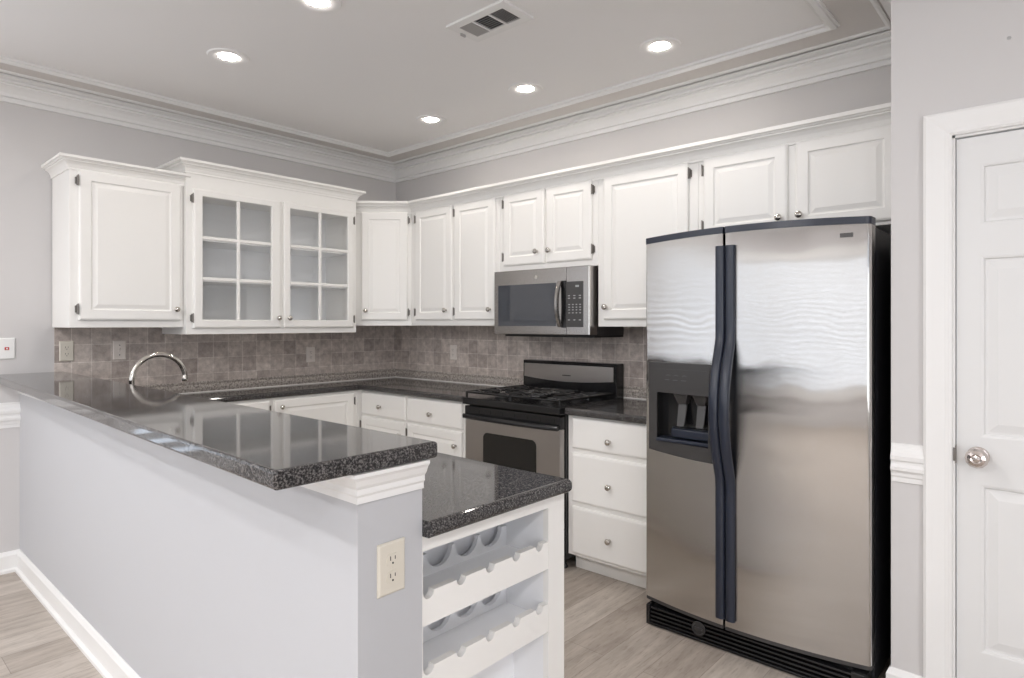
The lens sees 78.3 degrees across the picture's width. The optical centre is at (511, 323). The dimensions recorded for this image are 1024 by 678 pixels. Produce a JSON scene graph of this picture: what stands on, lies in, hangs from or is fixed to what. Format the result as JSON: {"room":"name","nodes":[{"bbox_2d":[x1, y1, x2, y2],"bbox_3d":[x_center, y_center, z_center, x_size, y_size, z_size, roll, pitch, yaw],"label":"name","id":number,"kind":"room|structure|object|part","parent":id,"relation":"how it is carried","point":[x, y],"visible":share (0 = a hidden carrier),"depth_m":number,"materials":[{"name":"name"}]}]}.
{"room":"kitchen","nodes":[
{"label":"kitchen","id":0,"kind":"room"},
{"bbox_2d":[0,101,395,552],"bbox_3d":[-3.590,0.007,2.702,0.120,2.745,7.840,0,0,42],"label":"wall","id":1,"kind":"structure","parent":0,"point":[30,137],"depth_m":3.59,"materials":[{"name":"grey paint"}]},
{"bbox_2d":[0,338,14,358],"bbox_3d":[-2.802,0.138,3.487,0.010,0.118,0.075,0,0,42],"label":"wall plate","id":2,"kind":"object","parent":1,"relation":"attached to","point":[7,345],"visible":1,"depth_m":3.49,"materials":[{"name":"white plastic"}]},
{"bbox_2d":[0,549,18,574],"bbox_3d":[-4.412,1.323,1.672,0.026,0.114,4.968,0,0,42],"label":"baseboard","id":3,"kind":"structure","parent":1,"relation":"attached to","point":[8,560],"depth_m":3.48,"materials":[{"name":"white paint"}]},
{"bbox_2d":[0,402,20,428],"bbox_3d":[-2.984,0.509,3.273,0.022,0.142,0.678,0,0,42],"label":"chair rail","id":4,"kind":"object","parent":1,"relation":"attached to","point":[10,417],"visible":1,"depth_m":3.49,"materials":[{"name":"white paint"}]},
{"bbox_2d":[41,152,190,327],"bbox_3d":[-2.327,-0.444,3.716,0.412,0.931,0.664,0,0,42],"label":"upper cabinet","id":5,"kind":"object","parent":1,"relation":"attached to","point":[117,227],"visible":1,"depth_m":3.58,"materials":[{"name":"white paint"}]},
{"bbox_3d":[-2.327,-0.874,3.716,0.411,0.071,0.664,0,0,42],"label":"cornice","id":6,"kind":"part","parent":5,"relation":"part of","materials":[{"name":"white paint"}]},
{"bbox_3d":[-2.189,-0.432,3.626,0.020,0.824,0.525,0,0,42],"label":"door","id":7,"kind":"part","parent":5,"relation":"part of","materials":[{"name":"white paint"}]},
{"bbox_2d":[54,326,395,393],"bbox_3d":[-1.835,0.223,4.566,0.016,0.486,2.462,0,0,42],"label":"backsplash","id":8,"kind":"structure","parent":1,"relation":"attached to","point":[212,362],"depth_m":4.40,"materials":[{"name":"tile"}]},
{"bbox_2d":[59,341,73,360],"bbox_3d":[-2.611,0.161,3.687,0.009,0.117,0.072,0,0,42],"label":"wall outlet","id":9,"kind":"object","parent":8,"relation":"attached to","point":[66,348],"visible":1,"depth_m":3.68,"materials":[{"name":"beige plastic"}]},
{"bbox_2d":[113,340,125,359],"bbox_3d":[-2.424,0.163,3.887,0.022,0.117,0.072,0,0,42],"label":"wall outlet","id":10,"kind":"object","parent":8,"relation":"attached to","point":[119,347],"visible":1,"depth_m":3.89,"materials":[{"name":"beige plastic"}]},
{"bbox_2d":[306,347,314,361],"bbox_3d":[-1.558,0.240,4.867,0.009,0.117,0.072,0,0,42],"label":"wall outlet","id":11,"kind":"object","parent":8,"relation":"attached to","point":[310,351],"visible":1,"depth_m":4.86,"materials":[{"name":"beige plastic"}]},
{"bbox_2d":[156,157,365,333],"bbox_3d":[-1.704,-0.465,4.384,0.452,1.060,1.316,0,0,42],"label":"upper cabinet","id":12,"kind":"object","parent":1,"relation":"attached to","point":[263,252],"visible":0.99,"depth_m":4.35,"materials":[{"name":"white paint"}]},
{"bbox_3d":[-1.758,-0.401,4.048,0.020,0.855,0.564,0,0,42],"label":"door","id":13,"kind":"part","parent":12,"relation":"part of","materials":[{"name":"white paint"}]},
{"bbox_3d":[-1.704,-0.956,4.384,0.451,0.078,1.316,0,0,42],"label":"cornice","id":14,"kind":"part","parent":12,"relation":"part of","materials":[{"name":"white paint"}]},
{"bbox_3d":[-1.863,-0.407,4.526,0.008,0.825,1.176,0,0,42],"label":"panel","id":15,"kind":"part","parent":12,"relation":"part of","materials":[{"name":"clear glass"}]},
{"bbox_2d":[203,239,346,257],"bbox_3d":[-1.732,-0.527,4.409,0.342,0.018,1.176,0,0,42],"label":"shelf","id":16,"kind":"object","parent":12,"relation":"attached to","point":[208,245],"depth_m":4.43,"materials":[{"name":"white paint"}]},
{"bbox_2d":[203,280,346,289],"bbox_3d":[-1.732,-0.273,4.409,0.342,0.018,1.176,0,0,42],"label":"shelf","id":17,"kind":"object","parent":12,"relation":"attached to","point":[206,284],"depth_m":4.41,"materials":[{"name":"white paint"}]},
{"bbox_3d":[-1.370,-0.402,4.483,0.020,0.857,0.557,0,0,42],"label":"door","id":18,"kind":"part","parent":12,"relation":"part of","materials":[{"name":"white paint"}]},
{"bbox_2d":[356,212,411,325],"bbox_3d":[-1.011,-0.438,5.030,0.607,0.904,0.674,0,0,42],"label":"upper cabinet","id":19,"kind":"object","parent":1,"relation":"attached to","point":[383,239],"visible":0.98,"depth_m":4.82,"materials":[{"name":"white paint"}]},
{"bbox_2d":[20,394,421,677],"bbox_3d":[-1.490,0.850,2.515,3.262,1.060,0.180,0,0,42],"label":"wall","id":20,"kind":"structure","parent":0,"point":[187,567],"depth_m":1.88,"materials":[{"name":"grey paint"}]},
{"bbox_2d":[15,549,140,677],"bbox_3d":[-1.489,1.323,2.496,3.288,0.114,0.206,0,0,42],"label":"baseboard","id":21,"kind":"structure","parent":20,"relation":"attached to","point":[96,649],"depth_m":2.76,"materials":[{"name":"white paint"}]},
{"bbox_2d":[0,372,436,490],"bbox_3d":[-1.540,0.300,2.441,3.286,0.040,0.408,0,0,42],"label":"bar","id":22,"kind":"object","parent":20,"relation":"on","point":[276,451],"visible":1,"depth_m":1.62,"materials":[{"name":"grey stone"}]},
{"bbox_2d":[18,392,429,504],"bbox_3d":[-1.489,0.355,2.495,3.290,0.070,0.208,0,0,42],"label":"trim","id":23,"kind":"structure","parent":20,"relation":"attached to","point":[369,486],"depth_m":1.40,"materials":[{"name":"white paint"}]},
{"bbox_2d":[377,537,404,598],"bbox_3d":[-0.272,0.552,1.423,0.009,0.118,0.076,0,0,42],"label":"wall outlet","id":24,"kind":"object","parent":20,"relation":"attached to","point":[391,554],"visible":1,"depth_m":1.42,"materials":[{"name":"beige plastic"}]},
{"bbox_2d":[387,552,398,565],"bbox_3d":[-0.270,0.532,1.421,0.002,0.027,0.033,0,0,42],"label":"receptacle","id":25,"kind":"object","parent":24,"relation":"attached to","point":[392,557],"depth_m":1.42,"materials":[{"name":"beige plastic"}]},
{"bbox_2d":[387,570,398,583],"bbox_3d":[-0.270,0.572,1.421,0.002,0.027,0.033,0,0,42],"label":"receptacle","id":26,"kind":"object","parent":24,"relation":"attached to","point":[392,575],"depth_m":1.42,"materials":[{"name":"beige plastic"}]},
{"bbox_2d":[0,0,890,164],"bbox_3d":[-0.710,-1.414,0.132,7.900,0.102,7.900,0,0,42],"label":"ceiling","id":27,"kind":"structure","parent":0,"point":[362,73],"depth_m":3.16,"materials":[{"name":"white paint"}]},
{"bbox_2d":[207,48,249,64],"bbox_3d":[-1.448,-1.361,3.210,0.202,0.007,0.202,0,0,42],"label":"recessed light","id":28,"kind":"object","parent":27,"relation":"in","point":[221,55],"visible":1,"depth_m":3.20,"materials":[{"name":"white paint"}]},
{"bbox_2d":[293,0,341,13],"bbox_3d":[-0.822,-1.361,2.658,0.202,0.007,0.202,0,0,42],"label":"recessed light","id":29,"kind":"object","parent":27,"relation":"in","point":[316,6],"visible":1,"depth_m":2.69,"materials":[{"name":"white paint"}]},
{"bbox_2d":[0,0,839,156],"bbox_3d":[-1.090,-1.350,2.465,3.327,0.030,4.027,0,0,42],"label":"trim","id":30,"kind":"structure","parent":27,"relation":"attached to","point":[818,7],"depth_m":3.58,"materials":[{"name":"white paint"}]},
{"bbox_2d":[416,115,445,124],"bbox_3d":[-0.541,-1.361,4.203,0.202,0.007,0.202,0,0,42],"label":"recessed light","id":31,"kind":"object","parent":27,"relation":"in","point":[424,119],"visible":1,"depth_m":4.19,"materials":[{"name":"white paint"}]},
{"bbox_2d":[446,0,533,42],"bbox_3d":[-0.102,-1.353,2.836,0.354,0.022,0.204,0,0,42],"label":"ceiling vent","id":32,"kind":"object","parent":27,"relation":"in","point":[500,16],"visible":1,"depth_m":2.83,"materials":[{"name":"white metal"}]},
{"bbox_2d":[508,82,542,95],"bbox_3d":[0.079,-1.361,3.650,0.202,0.007,0.202,0,0,42],"label":"recessed light","id":33,"kind":"object","parent":27,"relation":"in","point":[521,88],"visible":1,"depth_m":3.64,"materials":[{"name":"white paint"}]},
{"bbox_2d":[639,37,680,55],"bbox_3d":[0.727,-1.361,3.090,0.202,0.007,0.202,0,0,42],"label":"recessed light","id":34,"kind":"object","parent":27,"relation":"in","point":[656,46],"visible":1,"depth_m":3.08,"materials":[{"name":"white paint"}]},
{"bbox_2d":[0,556,890,677],"bbox_3d":[-0.710,1.410,0.132,7.900,0.060,7.900,0,0,42],"label":"floor","id":35,"kind":"structure","parent":0,"point":[607,634],"depth_m":2.71,"materials":[{"name":"beige wood"}]},
{"bbox_2d":[227,390,356,426],"bbox_3d":[-1.708,0.943,4.426,0.390,0.874,1.266,0,0,42],"label":"base cabinet","id":36,"kind":"object","parent":35,"relation":"on","point":[336,407],"visible":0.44,"depth_m":4.54,"materials":[{"name":"white paint"}]},
{"bbox_3d":[-1.811,0.891,4.082,0.020,0.738,0.495,0,0,42],"label":"door","id":37,"kind":"part","parent":36,"relation":"part of","materials":[{"name":"white paint"}]},
{"bbox_3d":[-1.411,0.891,4.529,0.020,0.738,0.635,0,0,42],"label":"door","id":38,"kind":"part","parent":36,"relation":"part of","materials":[{"name":"white paint"}]},
{"bbox_2d":[357,390,468,457],"bbox_3d":[-0.583,0.943,4.682,1.330,0.874,0.640,0,0,42],"label":"base cabinet","id":39,"kind":"object","parent":35,"relation":"on","point":[439,421],"visible":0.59,"depth_m":4.36,"materials":[{"name":"white paint"}]},
{"bbox_3d":[-0.951,0.603,4.639,0.533,0.170,0.020,0,0,42],"label":"drawer","id":40,"kind":"part","parent":39,"relation":"part of","materials":[{"name":"white paint"}]},
{"bbox_3d":[-0.951,0.986,4.639,0.533,0.559,0.020,0,0,42],"label":"door","id":41,"kind":"part","parent":39,"relation":"part of","materials":[{"name":"white paint"}]},
{"bbox_3d":[-0.529,0.603,4.263,0.557,0.170,0.020,0,0,42],"label":"drawer","id":42,"kind":"part","parent":39,"relation":"part of","materials":[{"name":"white paint"}]},
{"bbox_3d":[-0.529,0.986,4.263,0.557,0.559,0.020,0,0,42],"label":"door","id":43,"kind":"part","parent":39,"relation":"part of","materials":[{"name":"white paint"}]},
{"bbox_2d":[422,494,563,677],"bbox_3d":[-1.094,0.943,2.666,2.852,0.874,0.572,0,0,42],"label":"wine rack","id":44,"kind":"object","parent":35,"relation":"on","point":[493,587],"visible":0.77,"depth_m":1.82,"materials":[{"name":"white paint"}]},
{"bbox_2d":[185,377,571,537],"bbox_3d":[-0.601,0.486,3.485,3.296,0.040,2.451,0,0,42],"label":"countertop","id":45,"kind":"structure","parent":44,"relation":"on","point":[458,492],"depth_m":1.90,"materials":[{"name":"grey stone"}]},
{"bbox_2d":[129,352,187,384],"bbox_3d":[-1.775,0.305,3.167,0.118,0.321,0.295,0,0,42],"label":"faucet","id":46,"kind":"object","parent":45,"relation":"on","point":[175,359],"visible":0.73,"depth_m":3.18,"materials":[{"name":"grey metal"}]},
{"bbox_2d":[423,545,520,595],"bbox_3d":[-0.139,0.704,1.766,0.186,0.012,0.486,0,0,42],"label":"shelf","id":47,"kind":"object","parent":44,"relation":"attached to","point":[453,569],"depth_m":1.82,"materials":[{"name":"white wood"}]},
{"bbox_2d":[423,602,525,670],"bbox_3d":[-0.139,0.884,1.766,0.186,0.012,0.486,0,0,42],"label":"shelf","id":48,"kind":"object","parent":44,"relation":"attached to","point":[447,638],"depth_m":1.81,"materials":[{"name":"white wood"}]},
{"bbox_3d":[-0.061,0.875,1.698,0.020,0.083,0.483,0,0,42],"label":"bottle rail","id":49,"kind":"part","parent":44,"relation":"part of","materials":[{"name":"white paint"}]},
{"bbox_3d":[-0.061,0.690,1.698,0.020,0.080,0.483,0,0,42],"label":"bottle rail","id":50,"kind":"part","parent":44,"relation":"part of","materials":[{"name":"white paint"}]},
{"bbox_3d":[-0.163,1.140,1.787,0.012,0.440,0.487,0,0,42],"label":"recess panel","id":51,"kind":"part","parent":44,"relation":"part of","materials":[{"name":"white wood"}]},
{"bbox_3d":[-0.101,0.943,2.110,0.590,0.874,0.077,0,0,42],"label":"panel","id":52,"kind":"part","parent":44,"relation":"part of","materials":[{"name":"white wood"}]},
{"bbox_2d":[462,359,623,567],"bbox_3d":[0.183,0.815,3.948,0.777,1.130,0.692,0,0,42],"label":"gas range","id":53,"kind":"object","parent":35,"relation":"on","point":[525,426],"visible":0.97,"depth_m":3.78,"materials":[{"name":"silver metal"}]},
{"bbox_3d":[-0.032,0.579,3.708,0.747,0.030,0.047,0,0,42],"label":"handle","id":54,"kind":"part","parent":53,"relation":"part of","materials":[{"name":"metal"}]},
{"bbox_3d":[-0.002,0.552,3.742,0.755,0.073,0.048,0,0,42],"label":"vent panel","id":55,"kind":"part","parent":53,"relation":"part of","materials":[{"name":"metal"}]},
{"bbox_3d":[-0.001,0.868,3.744,0.751,0.555,0.044,0,0,42],"label":"oven door","id":56,"kind":"part","parent":53,"relation":"part of","materials":[{"name":"silver metal"}]},
{"bbox_2d":[462,392,615,414],"bbox_3d":[0.176,0.484,3.944,0.773,0.043,0.612,0,0,42],"label":"cooktop","id":57,"kind":"object","parent":53,"relation":"in","point":[482,402],"depth_m":3.74,"materials":[{"name":"black metal"}]},
{"bbox_3d":[0.358,0.327,4.139,0.725,0.110,0.004,0,0,42],"label":"control panel","id":58,"kind":"part","parent":53,"relation":"part of","materials":[{"name":"silver metal"}]},
{"bbox_2d":[569,415,645,588],"bbox_3d":[0.723,0.943,3.516,0.615,0.874,0.640,0,0,42],"label":"base cabinet","id":59,"kind":"object","parent":35,"relation":"on","point":[607,458],"visible":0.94,"depth_m":3.33,"materials":[{"name":"white paint"}]},
{"bbox_2d":[565,398,645,423],"bbox_3d":[0.729,0.486,3.518,0.611,0.040,0.630,0,0,42],"label":"countertop","id":60,"kind":"structure","parent":59,"relation":"on","point":[625,409],"depth_m":3.42,"materials":[{"name":"grey stone"}]},
{"bbox_3d":[0.504,1.147,3.304,0.033,0.033,0.033,0,0,42],"label":"knob","id":61,"kind":"part","parent":59,"relation":"part of","materials":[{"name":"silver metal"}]},
{"bbox_3d":[0.504,0.862,3.304,0.033,0.033,0.033,0,0,42],"label":"knob","id":62,"kind":"part","parent":59,"relation":"part of","materials":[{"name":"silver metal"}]},
{"bbox_3d":[0.504,0.625,3.304,0.033,0.033,0.033,0,0,42],"label":"knob","id":63,"kind":"part","parent":59,"relation":"part of","materials":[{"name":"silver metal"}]},
{"bbox_3d":[0.526,1.139,3.321,0.510,0.256,0.020,0,0,42],"label":"drawer","id":64,"kind":"part","parent":59,"relation":"part of","materials":[{"name":"white paint"}]},
{"bbox_3d":[0.526,0.850,3.321,0.510,0.267,0.020,0,0,42],"label":"drawer","id":65,"kind":"part","parent":59,"relation":"part of","materials":[{"name":"white paint"}]},
{"bbox_3d":[0.526,0.603,3.321,0.510,0.170,0.020,0,0,42],"label":"drawer","id":66,"kind":"part","parent":59,"relation":"part of","materials":[{"name":"white paint"}]},
{"bbox_2d":[646,216,890,677],"bbox_3d":[1.184,0.485,2.858,0.936,1.782,0.919,0,0,42],"label":"refrigerator","id":67,"kind":"object","parent":35,"relation":"on","point":[768,344],"visible":0.99,"depth_m":2.51,"materials":[{"name":"silver metal"}]},
{"bbox_3d":[0.762,0.387,2.810,0.068,0.145,0.049,0,0,42],"label":"dispenser lever","id":68,"kind":"part","parent":67,"relation":"part of","materials":[{"name":"grey plastic"}]},
{"bbox_3d":[0.773,0.442,2.804,0.394,1.640,0.113,0,0,42],"label":"freezer door","id":69,"kind":"part","parent":67,"relation":"part of","materials":[{"name":"silver metal"}]},
{"bbox_3d":[0.830,0.387,2.750,0.068,0.145,0.049,0,0,42],"label":"dispenser lever","id":70,"kind":"part","parent":67,"relation":"part of","materials":[{"name":"grey plastic"}]},
{"bbox_3d":[0.846,0.453,2.602,0.039,1.555,0.084,0,0,42],"label":"handle","id":71,"kind":"part","parent":67,"relation":"part of","materials":[{"name":"grey plastic"}]},
{"bbox_3d":[0.878,0.453,2.572,0.039,1.555,0.084,0,0,42],"label":"handle","id":72,"kind":"part","parent":67,"relation":"part of","materials":[{"name":"grey plastic"}]},
{"bbox_3d":[1.124,0.442,2.490,0.532,1.640,0.115,0,0,42],"label":"fridge door","id":73,"kind":"part","parent":67,"relation":"part of","materials":[{"name":"silver metal"}]},
{"bbox_2d":[396,65,890,399],"bbox_3d":[0.531,0.007,4.198,4.035,2.745,0.120,0,0,42],"label":"wall","id":74,"kind":"structure","parent":0,"point":[872,87],"depth_m":3.71,"materials":[{"name":"grey paint"}]},
{"bbox_2d":[412,197,499,325],"bbox_3d":[-0.343,-0.438,4.638,0.924,0.904,0.368,0,0,42],"label":"upper cabinet","id":75,"kind":"object","parent":74,"relation":"attached to","point":[456,249],"visible":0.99,"depth_m":4.50,"materials":[{"name":"white paint"}]},
{"bbox_3d":[-0.580,-0.442,4.660,0.408,0.829,0.020,0,0,42],"label":"door","id":76,"kind":"part","parent":75,"relation":"part of","materials":[{"name":"white paint"}]},
{"bbox_3d":[-0.262,-0.442,4.376,0.394,0.829,0.020,0,0,42],"label":"door","id":77,"kind":"part","parent":75,"relation":"part of","materials":[{"name":"white paint"}]},
{"bbox_2d":[396,326,645,399],"bbox_3d":[0.100,0.063,4.492,3.000,0.806,0.016,0,0,42],"label":"backsplash","id":78,"kind":"structure","parent":74,"relation":"attached to","point":[484,357],"depth_m":4.70,"materials":[{"name":"tile"}]},
{"bbox_2d":[450,345,456,359],"bbox_3d":[-0.467,0.228,4.990,0.072,0.117,0.009,0,0,42],"label":"wall outlet","id":79,"kind":"object","parent":78,"relation":"attached to","point":[453,348],"visible":1,"depth_m":4.98,"materials":[{"name":"beige plastic"}]},
{"bbox_2d":[500,179,597,271],"bbox_3d":[0.298,-0.617,4.066,0.794,0.546,0.368,0,0,42],"label":"upper cabinet","id":80,"kind":"object","parent":74,"relation":"attached to","point":[556,226],"visible":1,"depth_m":3.92,"materials":[{"name":"white paint"}]},
{"bbox_3d":[0.076,-0.619,4.075,0.347,0.474,0.020,0,0,42],"label":"door","id":81,"kind":"part","parent":80,"relation":"part of","materials":[{"name":"white paint"}]},
{"bbox_2d":[494,265,623,337],"bbox_3d":[0.276,-0.130,4.046,0.768,0.426,0.428,0,0,42],"label":"microwave","id":82,"kind":"object","parent":80,"relation":"attached to","point":[560,301],"visible":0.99,"depth_m":3.88,"materials":[{"name":"grey metal"}]},
{"bbox_3d":[0.130,-0.138,4.013,0.594,0.410,0.079,0,0,42],"label":"door","id":83,"kind":"part","parent":82,"relation":"part of","materials":[{"name":"silver metal"}]},
{"bbox_3d":[0.277,-0.119,3.793,0.028,0.278,0.052,0,0,42],"label":"handle","id":84,"kind":"part","parent":82,"relation":"part of","materials":[{"name":"silver metal"}]},
{"bbox_3d":[0.374,-0.116,3.743,0.124,0.272,0.006,0,0,42],"label":"key panel","id":85,"kind":"part","parent":82,"relation":"part of","materials":[{"name":"grey plastic"}]},
{"bbox_3d":[0.417,-0.138,3.757,0.171,0.410,0.079,0,0,42],"label":"control panel","id":86,"kind":"part","parent":82,"relation":"part of","materials":[{"name":"silver metal"}]},
{"bbox_3d":[0.346,-0.619,3.834,0.341,0.474,0.020,0,0,42],"label":"door","id":87,"kind":"part","parent":80,"relation":"part of","materials":[{"name":"white paint"}]},
{"bbox_2d":[598,162,698,326],"bbox_3d":[0.828,-0.436,3.593,0.624,0.907,0.368,0,0,42],"label":"upper cabinet","id":88,"kind":"object","parent":74,"relation":"attached to","point":[634,207],"visible":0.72,"depth_m":3.52,"materials":[{"name":"white paint"}]},
{"bbox_2d":[699,124,890,232],"bbox_3d":[1.419,-0.659,3.066,0.957,0.462,0.368,0,0,42],"label":"upper cabinet","id":89,"kind":"object","parent":74,"relation":"attached to","point":[848,174],"visible":0.66,"depth_m":2.92,"materials":[{"name":"white paint"}]},
{"bbox_2d":[356,102,890,213],"bbox_3d":[0.194,-0.888,3.715,3.652,0.088,0.398,0,0,42],"label":"crown molding","id":90,"kind":"structure","parent":89,"relation":"on","point":[877,115],"depth_m":3.36,"materials":[{"name":"white paint"}]},
{"bbox_3d":[1.149,-0.649,3.116,0.419,0.410,0.020,0,0,42],"label":"door","id":91,"kind":"part","parent":89,"relation":"part of","materials":[{"name":"white paint"}]},
{"bbox_3d":[1.262,-0.504,2.981,0.033,0.033,0.033,0,0,42],"label":"knob","id":92,"kind":"part","parent":89,"relation":"part of","materials":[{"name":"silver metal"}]},
{"bbox_3d":[1.331,-0.507,2.919,0.033,0.033,0.033,0,0,42],"label":"knob","id":93,"kind":"part","parent":89,"relation":"part of","materials":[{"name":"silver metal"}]},
{"bbox_3d":[1.490,-0.649,2.812,0.423,0.410,0.020,0,0,42],"label":"door","id":94,"kind":"part","parent":89,"relation":"part of","materials":[{"name":"white paint"}]},
{"bbox_2d":[891,0,1023,675],"bbox_3d":[3.073,0.007,1.339,3.805,2.745,0.760,0,0,42],"label":"wall","id":95,"kind":"structure","parent":0,"point":[947,55],"depth_m":2.27,"materials":[{"name":"grey paint"}]},
{"bbox_2d":[0,0,890,182],"bbox_3d":[-0.710,-1.295,0.132,7.600,0.134,7.600,0,0,42],"label":"trim","id":96,"kind":"structure","parent":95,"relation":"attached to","point":[870,52],"depth_m":3.87,"materials":[{"name":"white paint"}]},
{"bbox_2d":[886,664,922,677],"bbox_3d":[1.574,1.323,2.458,0.131,0.114,0.486,0,0,42],"label":"baseboard","id":97,"kind":"structure","parent":95,"relation":"attached to","point":[892,672],"depth_m":2.30,"materials":[{"name":"white paint"}]},
{"bbox_2d":[890,442,923,484],"bbox_3d":[1.433,0.509,2.279,0.103,0.142,0.022,0,0,42],"label":"chair rail","id":98,"kind":"object","parent":95,"relation":"attached to","point":[907,460],"visible":1,"depth_m":2.28,"materials":[{"name":"white paint"}]},
{"bbox_2d":[923,98,1023,677],"bbox_3d":[1.874,0.320,1.992,0.942,2.120,0.182,0,0,42],"label":"door frame","id":99,"kind":"structure","parent":95,"relation":"attached to","point":[941,131],"depth_m":2.21,"materials":[{"name":"white paint"}]},
{"bbox_2d":[953,129,1023,677],"bbox_3d":[1.822,0.362,1.940,0.760,2.012,0.105,0,0,42],"label":"door","id":100,"kind":"structure","parent":95,"relation":"in","point":[988,453],"depth_m":2.15,"materials":[{"name":"white paint"}]},
{"bbox_3d":[1.553,0.455,2.203,0.008,0.060,0.032,0,0,42],"label":"latch plate","id":101,"kind":"part","parent":100,"relation":"part of","materials":[{"name":"grey metal"}]},
{"bbox_3d":[1.592,0.455,2.149,0.066,0.066,0.028,0,0,42],"label":"knob","id":102,"kind":"part","parent":100,"relation":"part of","materials":[{"name":"silver metal"}]}
]}

